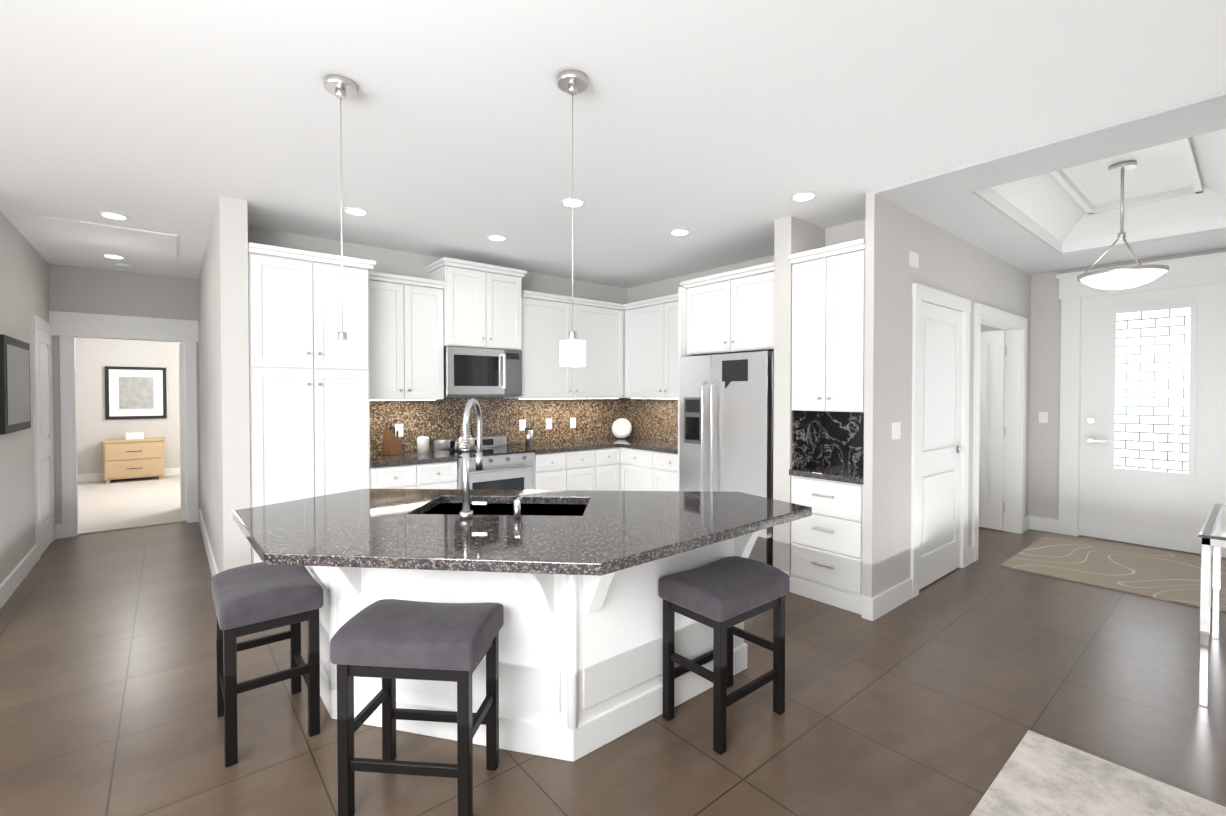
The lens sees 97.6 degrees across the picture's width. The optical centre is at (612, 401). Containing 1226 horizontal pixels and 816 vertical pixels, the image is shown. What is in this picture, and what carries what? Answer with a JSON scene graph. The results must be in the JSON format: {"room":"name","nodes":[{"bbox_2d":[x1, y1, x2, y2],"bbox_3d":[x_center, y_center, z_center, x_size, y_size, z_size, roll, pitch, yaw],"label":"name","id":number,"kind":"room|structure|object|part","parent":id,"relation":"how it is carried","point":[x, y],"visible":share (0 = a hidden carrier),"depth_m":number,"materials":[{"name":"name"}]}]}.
{"room":"kitchen","nodes":[
{"label":"kitchen","id":0,"kind":"room"},
{"bbox_2d":[0,522,1225,815],"bbox_3d":[-1.456,1.447,3.849,13.000,0.100,18.000,-1,1,-40],"label":"floor","id":1,"kind":"structure","parent":0,"point":[944,694],"depth_m":2.44,"materials":[{"name":"tile"}]},
{"bbox_2d":[78,475,186,534],"bbox_3d":[-6.717,1.337,7.448,4.700,0.012,4.540,-1,1,-40],"label":"carpet floor","id":2,"kind":"structure","parent":1,"relation":"on","point":[113,505],"depth_m":6.96,"materials":[{"name":"beige carpet"}]},
{"bbox_2d":[102,437,164,483],"bbox_3d":[-7.941,0.970,8.917,0.770,0.678,0.500,-1,1,-40],"label":"dresser","id":3,"kind":"object","parent":2,"relation":"on","point":[127,459],"visible":0.98,"depth_m":8.74,"materials":[{"name":"brown wood"}]},
{"bbox_2d":[126,432,143,439],"bbox_3d":[-7.941,0.575,8.911,0.220,0.109,0.200,-1,1,-40],"label":"box","id":4,"kind":"object","parent":3,"relation":"on","point":[134,435],"visible":1,"depth_m":8.84,"materials":[{"name":"white plastic"}]},
{"bbox_2d":[211,562,322,766],"bbox_3d":[-1.523,1.091,2.358,0.360,0.658,0.500,-1,1,-40],"label":"stool","id":5,"kind":"object","parent":1,"relation":"on","point":[254,598],"visible":0.94,"depth_m":2.23,"materials":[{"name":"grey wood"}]},
{"bbox_3d":[-1.523,0.821,2.354,0.360,0.118,0.500,-1,1,-40],"label":"seat","id":6,"kind":"part","parent":5,"relation":"part of","materials":[{"name":"fabric"}]},
{"bbox_2d":[248,246,327,577],"bbox_3d":[-2.475,0.180,4.003,0.447,2.430,0.627,-1,1,-40],"label":"tall cabinet","id":7,"kind":"object","parent":1,"relation":"on","point":[317,424],"depth_m":3.76,"materials":[{"name":"white wood"}]},
{"bbox_2d":[324,258,371,494],"bbox_3d":[-2.229,0.176,4.207,0.447,2.430,0.627,-1,1,-40],"label":"tall cabinet","id":8,"kind":"object","parent":1,"relation":"on","point":[349,388],"depth_m":4.02,"materials":[{"name":"white wood"}]},
{"bbox_2d":[372,462,427,488],"bbox_3d":[-1.898,0.947,4.493,0.413,0.880,0.627,-1,1,-40],"label":"base cabinet","id":9,"kind":"object","parent":1,"relation":"on","point":[409,475],"depth_m":4.27,"materials":[{"name":"white wood"}]},
{"bbox_2d":[372,450,457,465],"bbox_3d":[-1.786,0.486,4.576,0.694,0.040,0.632,-1,1,-40],"label":"countertop","id":10,"kind":"structure","parent":9,"relation":"on","point":[406,455],"depth_m":4.46,"materials":[{"name":"grey stone"}]},
{"bbox_2d":[383,422,400,455],"bbox_3d":[-1.915,0.322,4.651,0.100,0.283,0.110,0,1,25],"label":"knife block","id":11,"kind":"object","parent":10,"relation":"on","point":[391,444],"visible":1,"depth_m":4.61,"materials":[{"name":"brown wood"}]},
{"bbox_2d":[417,436,429,452],"bbox_3d":[-1.717,0.388,4.851,0.108,0.145,0.108,1,1,38],"label":"canister","id":12,"kind":"object","parent":10,"relation":"on","point":[422,444],"depth_m":4.81,"materials":[{"name":"white ceramic"}]},
{"bbox_2d":[330,599,503,815],"bbox_3d":[-0.691,1.097,1.958,0.500,0.658,0.360,0,1,5],"label":"stool","id":13,"kind":"object","parent":1,"relation":"on","point":[389,642],"visible":1,"depth_m":1.82,"materials":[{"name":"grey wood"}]},
{"bbox_3d":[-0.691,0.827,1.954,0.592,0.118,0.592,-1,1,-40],"label":"seat","id":14,"kind":"part","parent":13,"relation":"part of","materials":[{"name":"fabric"}]},
{"bbox_2d":[428,458,457,488],"bbox_3d":[-1.677,0.944,4.677,0.413,0.880,0.627,-1,1,-40],"label":"base cabinet","id":15,"kind":"object","parent":1,"relation":"on","point":[441,475],"depth_m":4.49,"materials":[{"name":"white wood"}]},
{"bbox_2d":[432,436,534,489],"bbox_3d":[-1.198,0.867,5.017,0.750,1.016,0.672,-1,1,-40],"label":"range","id":16,"kind":"object","parent":1,"relation":"on","point":[505,467],"visible":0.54,"depth_m":4.88,"materials":[{"name":"silver metal"}]},
{"bbox_2d":[454,425,476,451],"bbox_3d":[-1.360,0.332,5.003,0.234,0.258,0.190,-1,1,-40],"label":"kettle","id":17,"kind":"object","parent":16,"relation":"on","point":[458,445],"visible":0.5,"depth_m":4.94,"materials":[{"name":"silver metal"}]},
{"bbox_2d":[320,534,758,761],"bbox_3d":[-0.456,0.975,2.678,2.013,0.879,1.672,-1,1,-40],"label":"kitchen island","id":18,"kind":"object","parent":1,"relation":"on","point":[581,665],"depth_m":2.22,"materials":[{"name":"white wood"}]},
{"bbox_2d":[233,478,811,657],"bbox_3d":[-0.440,0.516,2.579,2.160,0.041,1.890,-1,1,-40],"label":"island countertop","id":19,"kind":"structure","parent":18,"relation":"on","point":[364,547],"depth_m":2.22,"materials":[{"name":"grey stone"}]},
{"bbox_2d":[459,398,522,519],"bbox_3d":[-0.554,0.242,2.351,0.245,0.512,0.324,-1,1,-40],"label":"faucet","id":20,"kind":"object","parent":19,"relation":"on","point":[466,514],"depth_m":2.28,"materials":[{"name":"silver metal"}]},
{"bbox_2d":[534,450,575,489],"bbox_3d":[-0.770,0.933,5.429,0.423,0.880,0.627,-1,1,-40],"label":"base cabinet","id":21,"kind":"object","parent":1,"relation":"on","point":[553,469],"depth_m":5.20,"materials":[{"name":"white wood"}]},
{"bbox_2d":[510,438,659,453],"bbox_3d":[-0.277,0.467,5.828,1.693,0.040,0.632,-1,1,-40],"label":"countertop","id":22,"kind":"structure","parent":21,"relation":"on","point":[577,443],"depth_m":5.65,"materials":[{"name":"grey stone"}]},
{"bbox_2d":[525,428,532,444],"bbox_3d":[-0.870,0.363,5.553,0.083,0.175,0.083,1,1,38],"label":"canister","id":23,"kind":"object","parent":22,"relation":"on","point":[528,431],"depth_m":5.52,"materials":[{"name":"silver metal"}]},
{"bbox_2d":[612,418,631,438],"bbox_3d":[0.103,0.319,6.303,0.159,0.240,0.186,-1,1,-40],"label":"decorative plate","id":24,"kind":"object","parent":22,"relation":"on","point":[621,428],"visible":1,"depth_m":6.31,"materials":[{"name":"white ceramic"}]},
{"bbox_2d":[576,450,591,489],"bbox_3d":[-0.517,0.930,5.638,0.486,0.880,0.627,-1,1,-40],"label":"base cabinet","id":25,"kind":"object","parent":1,"relation":"on","point":[583,457],"depth_m":5.42,"materials":[{"name":"white wood"}]},
{"bbox_2d":[592,446,619,490],"bbox_3d":[-0.248,0.927,5.821,0.413,0.880,0.690,-1,1,-40],"label":"base cabinet","id":26,"kind":"object","parent":1,"relation":"on","point":[605,459],"depth_m":5.61,"materials":[{"name":"white wood"}]},
{"bbox_2d":[620,446,655,490],"bbox_3d":[0.473,0.929,5.700,0.710,0.880,0.583,-1,1,-40],"label":"base cabinet","id":27,"kind":"object","parent":1,"relation":"on","point":[637,466],"depth_m":5.52,"materials":[{"name":"white wood"}]},
{"bbox_2d":[620,438,678,453],"bbox_3d":[0.646,0.472,5.531,0.652,0.040,1.003,-1,1,-40],"label":"countertop","id":28,"kind":"structure","parent":27,"relation":"on","point":[674,446],"depth_m":5.49,"materials":[{"name":"grey stone"}]},
{"bbox_2d":[656,450,678,490],"bbox_3d":[0.786,0.934,5.373,0.647,0.880,0.573,-1,1,-40],"label":"base cabinet","id":29,"kind":"object","parent":1,"relation":"on","point":[667,463],"depth_m":5.19,"materials":[{"name":"white wood"}]},
{"bbox_2d":[659,556,789,754],"bbox_3d":[0.503,1.090,2.422,0.500,0.658,0.360,-1,1,-40],"label":"stool","id":30,"kind":"object","parent":1,"relation":"on","point":[722,597],"visible":1,"depth_m":2.33,"materials":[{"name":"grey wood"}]},
{"bbox_3d":[0.503,0.820,2.418,0.500,0.118,0.360,-1,1,-40],"label":"seat","id":31,"kind":"part","parent":30,"relation":"part of","materials":[{"name":"fabric"}]},
{"bbox_2d":[679,351,773,565],"bbox_3d":[1.175,0.495,4.660,0.896,1.771,0.910,-1,1,-40],"label":"fridge","id":32,"kind":"object","parent":1,"relation":"on","point":[726,413],"visible":0.54,"depth_m":4.33,"materials":[{"name":"silver metal"}]},
{"bbox_2d":[788,239,864,614],"bbox_3d":[1.635,0.172,3.840,0.522,2.450,0.544,-1,1,-40],"label":"hutch","id":33,"kind":"object","parent":1,"relation":"on","point":[826,472],"visible":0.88,"depth_m":3.71,"materials":[{"name":"white wood"}]},
{"bbox_2d":[970,730,1225,815],"bbox_3d":[1.743,1.445,0.227,2.700,0.012,3.140,-1,1,-40],"label":"living room rug","id":34,"kind":"object","parent":1,"relation":"on","point":[1039,775],"visible":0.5,"depth_m":1.95,"materials":[{"name":"beige fabric"}]},
{"bbox_2d":[1000,532,1225,612],"bbox_3d":[4.362,1.382,4.485,1.670,0.010,1.450,-1,1,-40],"label":"entry rug","id":35,"kind":"object","parent":1,"relation":"on","point":[1170,576],"visible":0.89,"depth_m":4.47,"materials":[{"name":"beige fabric"}]},
{"bbox_2d":[1198,503,1225,707],"bbox_3d":[3.296,1.014,2.672,1.120,0.798,0.470,-1,1,-40],"label":"console table","id":36,"kind":"object","parent":1,"relation":"on","point":[1212,531],"visible":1,"depth_m":2.49,"materials":[{"name":"silver metal"}]},
{"bbox_2d":[0,191,1225,597],"bbox_3d":[-1.498,0.033,3.416,12.410,2.740,17.420,-1,1,-40],"label":"wall","id":37,"kind":"structure","parent":0,"point":[212,299],"depth_m":4.18,"materials":[{"name":"paint"}]},
{"bbox_2d":[0,334,30,434],"bbox_3d":[-4.499,-0.121,4.043,0.033,0.690,0.900,-1,1,-40],"label":"framed picture","id":38,"kind":"object","parent":37,"relation":"attached to","point":[15,408],"visible":1,"depth_m":3.93,"materials":[{"name":"black"}]},
{"bbox_2d":[105,366,166,419],"bbox_3d":[-8.073,-0.142,9.092,0.780,0.880,0.040,-1,1,-40],"label":"framed picture","id":39,"kind":"object","parent":37,"relation":"attached to","point":[135,392],"visible":0.91,"depth_m":9.07,"materials":[{"name":"black"}]},
{"bbox_2d":[372,274,415,401],"bbox_3d":[-1.987,-0.519,4.579,0.413,1.010,0.347,-1,1,-40],"label":"upper cabinet","id":40,"kind":"object","parent":37,"relation":"attached to","point":[393,324],"depth_m":4.49,"materials":[{"name":"white wood"}]},
{"bbox_2d":[395,424,402,436],"bbox_3d":[-1.931,0.262,4.842,0.075,0.115,0.006,-1,1,-40],"label":"outlet","id":41,"kind":"object","parent":37,"relation":"attached to","point":[399,428],"visible":0.79,"depth_m":4.84,"materials":[{"name":"white plastic"}]},
{"bbox_2d":[412,278,447,401],"bbox_3d":[-1.766,-0.522,4.762,0.413,1.010,0.347,-1,1,-40],"label":"upper cabinet","id":42,"kind":"object","parent":37,"relation":"attached to","point":[427,297],"depth_m":4.68,"materials":[{"name":"white wood"}]},
{"bbox_2d":[428,258,495,348],"bbox_3d":[-1.421,-0.863,5.011,0.443,0.735,0.397,-1,1,-40],"label":"upper cabinet","id":43,"kind":"object","parent":37,"relation":"attached to","point":[469,290],"depth_m":4.86,"materials":[{"name":"white wood"}]},
{"bbox_2d":[444,346,521,395],"bbox_3d":[-1.278,-0.271,5.096,0.750,0.438,0.422,-1,1,-40],"label":"microwave","id":44,"kind":"object","parent":43,"relation":"attached to","point":[480,372],"visible":0.96,"depth_m":4.94,"materials":[{"name":"silver metal"}]},
{"bbox_2d":[496,270,523,349],"bbox_3d":[-1.177,-0.866,5.214,0.443,0.735,0.397,-1,1,-40],"label":"upper cabinet","id":45,"kind":"object","parent":37,"relation":"attached to","point":[509,293],"depth_m":5.12,"materials":[{"name":"white wood"}]},
{"bbox_2d":[519,419,525,430],"bbox_3d":[-0.953,0.250,5.652,0.075,0.115,0.006,-1,1,-40],"label":"outlet","id":46,"kind":"object","parent":37,"relation":"attached to","point":[522,424],"visible":0.86,"depth_m":5.65,"materials":[{"name":"white plastic"}]},
{"bbox_2d":[500,294,567,401],"bbox_3d":[-0.756,-0.545,5.600,0.693,1.030,0.347,-1,1,-40],"label":"upper cabinet","id":47,"kind":"object","parent":37,"relation":"attached to","point":[544,379],"depth_m":5.44,"materials":[{"name":"white wood"}]},
{"bbox_2d":[546,419,551,428],"bbox_3d":[-0.699,0.246,5.863,0.075,0.115,0.006,-1,1,-40],"label":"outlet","id":48,"kind":"object","parent":37,"relation":"attached to","point":[548,423],"visible":1,"depth_m":5.86,"materials":[{"name":"white plastic"}]},
{"bbox_2d":[570,418,575,427],"bbox_3d":[-0.453,0.243,6.067,0.075,0.115,0.006,-1,1,-40],"label":"outlet","id":49,"kind":"object","parent":37,"relation":"attached to","point":[572,422],"visible":1,"depth_m":6.06,"materials":[{"name":"white plastic"}]},
{"bbox_2d":[568,298,623,397],"bbox_3d":[-0.255,-0.550,5.971,0.803,1.030,0.417,-1,1,-40],"label":"upper cabinet","id":50,"kind":"object","parent":37,"relation":"attached to","point":[599,324],"depth_m":5.88,"materials":[{"name":"white wood"}]},
{"bbox_2d":[624,298,667,401],"bbox_3d":[0.450,-0.550,5.935,0.417,1.030,0.718,-1,1,-40],"label":"upper cabinet","id":51,"kind":"object","parent":37,"relation":"attached to","point":[646,322],"depth_m":5.83,"materials":[{"name":"white wood"}]},
{"bbox_2d":[668,294,683,401],"bbox_3d":[0.855,-0.543,5.502,0.347,1.030,0.718,-1,1,-40],"label":"upper cabinet","id":52,"kind":"object","parent":37,"relation":"attached to","point":[675,305],"depth_m":5.50,"materials":[{"name":"white wood"}]},
{"bbox_2d":[684,278,719,356],"bbox_3d":[1.126,-0.733,4.860,0.747,0.630,0.552,-1,1,-40],"label":"upper cabinet","id":53,"kind":"object","parent":37,"relation":"attached to","point":[702,298],"depth_m":4.70,"materials":[{"name":"white wood"}]},
{"bbox_2d":[720,266,773,353],"bbox_3d":[1.398,-0.729,4.532,0.747,0.630,0.551,-1,1,-40],"label":"upper cabinet","id":54,"kind":"object","parent":37,"relation":"attached to","point":[746,296],"depth_m":4.33,"materials":[{"name":"white wood"}]},
{"bbox_2d":[892,422,900,439],"bbox_3d":[1.923,0.200,3.641,0.120,0.115,0.006,-1,1,-40],"label":"light switch","id":55,"kind":"object","parent":37,"relation":"attached to","point":[896,430],"visible":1,"depth_m":3.64,"materials":[{"name":"white plastic"}]},
{"bbox_2d":[910,251,918,267],"bbox_3d":[2.131,-1.002,3.796,0.140,0.100,0.006,-1,1,-40],"label":"door chime","id":56,"kind":"object","parent":37,"relation":"attached to","point":[914,259],"visible":1,"depth_m":3.79,"materials":[{"name":"white plastic"}]},
{"bbox_2d":[1039,412,1047,422],"bbox_3d":[4.543,0.170,5.663,0.006,0.115,0.075,-1,1,-40],"label":"light switch","id":57,"kind":"object","parent":37,"relation":"attached to","point":[1043,417],"visible":1,"depth_m":5.66,"materials":[{"name":"white plastic"}]},
{"bbox_2d":[0,0,1225,287],"bbox_3d":[-1.456,-1.508,3.804,13.000,0.370,18.000,-1,1,-40],"label":"ceiling","id":58,"kind":"structure","parent":0,"point":[1004,130],"depth_m":2.57,"materials":[{"name":"white paint"}]},
{"bbox_2d":[34,214,177,255],"bbox_3d":[-4.099,-1.345,4.408,0.800,0.011,0.800,-1,1,-40],"label":"ceiling hatch","id":59,"kind":"object","parent":58,"relation":"attached to","point":[76,231],"visible":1,"depth_m":4.36,"materials":[{"name":"white paint"}]},
{"bbox_2d":[98,212,129,219],"bbox_3d":[-3.608,-1.339,3.880,0.170,0.008,0.170,-1,1,-40],"label":"recessed light","id":60,"kind":"object","parent":58,"relation":"in","point":[111,215],"visible":0.96,"depth_m":3.86,"materials":[{"name":"white paint"}]},
{"bbox_2d":[102,254,125,258],"bbox_3d":[-4.680,-1.356,5.030,0.170,0.008,0.170,-1,1,-40],"label":"recessed light","id":61,"kind":"object","parent":58,"relation":"in","point":[114,256],"visible":0.96,"depth_m":5.01,"materials":[{"name":"white paint"}]},
{"bbox_2d":[115,263,131,267],"bbox_3d":[-4.865,-1.350,5.332,0.120,0.029,0.120,-1,1,-40],"label":"smoke detector","id":62,"kind":"object","parent":58,"relation":"attached to","point":[123,265],"visible":1,"depth_m":5.31,"materials":[{"name":"white plastic"}]},
{"bbox_2d":[324,74,356,366],"bbox_3d":[-1.128,-0.731,2.230,0.124,1.174,0.124,-1,1,-40],"label":"pendant light","id":63,"kind":"object","parent":58,"relation":"hanging from","point":[342,348],"visible":1,"depth_m":2.21,"materials":[{"name":"silver metal"}]},
{"bbox_2d":[342,207,368,215],"bbox_3d":[-1.813,-1.337,3.784,0.170,0.008,0.170,-1,1,-40],"label":"recessed light","id":64,"kind":"object","parent":58,"relation":"in","point":[356,211],"visible":0.94,"depth_m":3.77,"materials":[{"name":"white paint"}]},
{"bbox_2d":[486,235,506,240],"bbox_3d":[-0.958,-1.347,4.428,0.170,0.008,0.170,-1,1,-40],"label":"recessed light","id":65,"kind":"object","parent":58,"relation":"in","point":[497,237],"visible":0.9,"depth_m":4.41,"materials":[{"name":"white paint"}]},
{"bbox_2d":[557,69,587,366],"bbox_3d":[-0.165,-0.730,2.197,0.124,1.174,0.124,-1,1,-40],"label":"pendant light","id":66,"kind":"object","parent":58,"relation":"hanging from","point":[572,82],"visible":1,"depth_m":2.18,"materials":[{"name":"silver metal"}]},
{"bbox_2d":[561,198,585,207],"bbox_3d":[-0.267,-1.335,3.611,0.170,0.008,0.170,-1,1,-40],"label":"recessed light","id":67,"kind":"object","parent":58,"relation":"in","point":[567,202],"visible":1,"depth_m":3.59,"materials":[{"name":"white paint"}]},
{"bbox_2d":[669,229,690,235],"bbox_3d":[0.533,-1.345,4.275,0.170,0.008,0.170,-1,1,-40],"label":"recessed light","id":68,"kind":"object","parent":58,"relation":"in","point":[678,232],"visible":0.98,"depth_m":4.26,"materials":[{"name":"white paint"}]},
{"bbox_2d":[790,191,816,201],"bbox_3d":[1.242,-1.333,3.499,0.170,0.008,0.170,-1,1,-40],"label":"recessed light","id":69,"kind":"object","parent":58,"relation":"in","point":[803,196],"visible":1,"depth_m":3.48,"materials":[{"name":"white paint"}]},
{"bbox_2d":[1077,160,1168,289],"bbox_3d":[3.536,-1.214,3.728,0.466,0.854,0.466,-1,1,-40],"label":"pendant light","id":70,"kind":"object","parent":58,"relation":"hanging from","point":[1126,277],"visible":1,"depth_m":3.66,"materials":[{"name":"white glass"}]}
]}

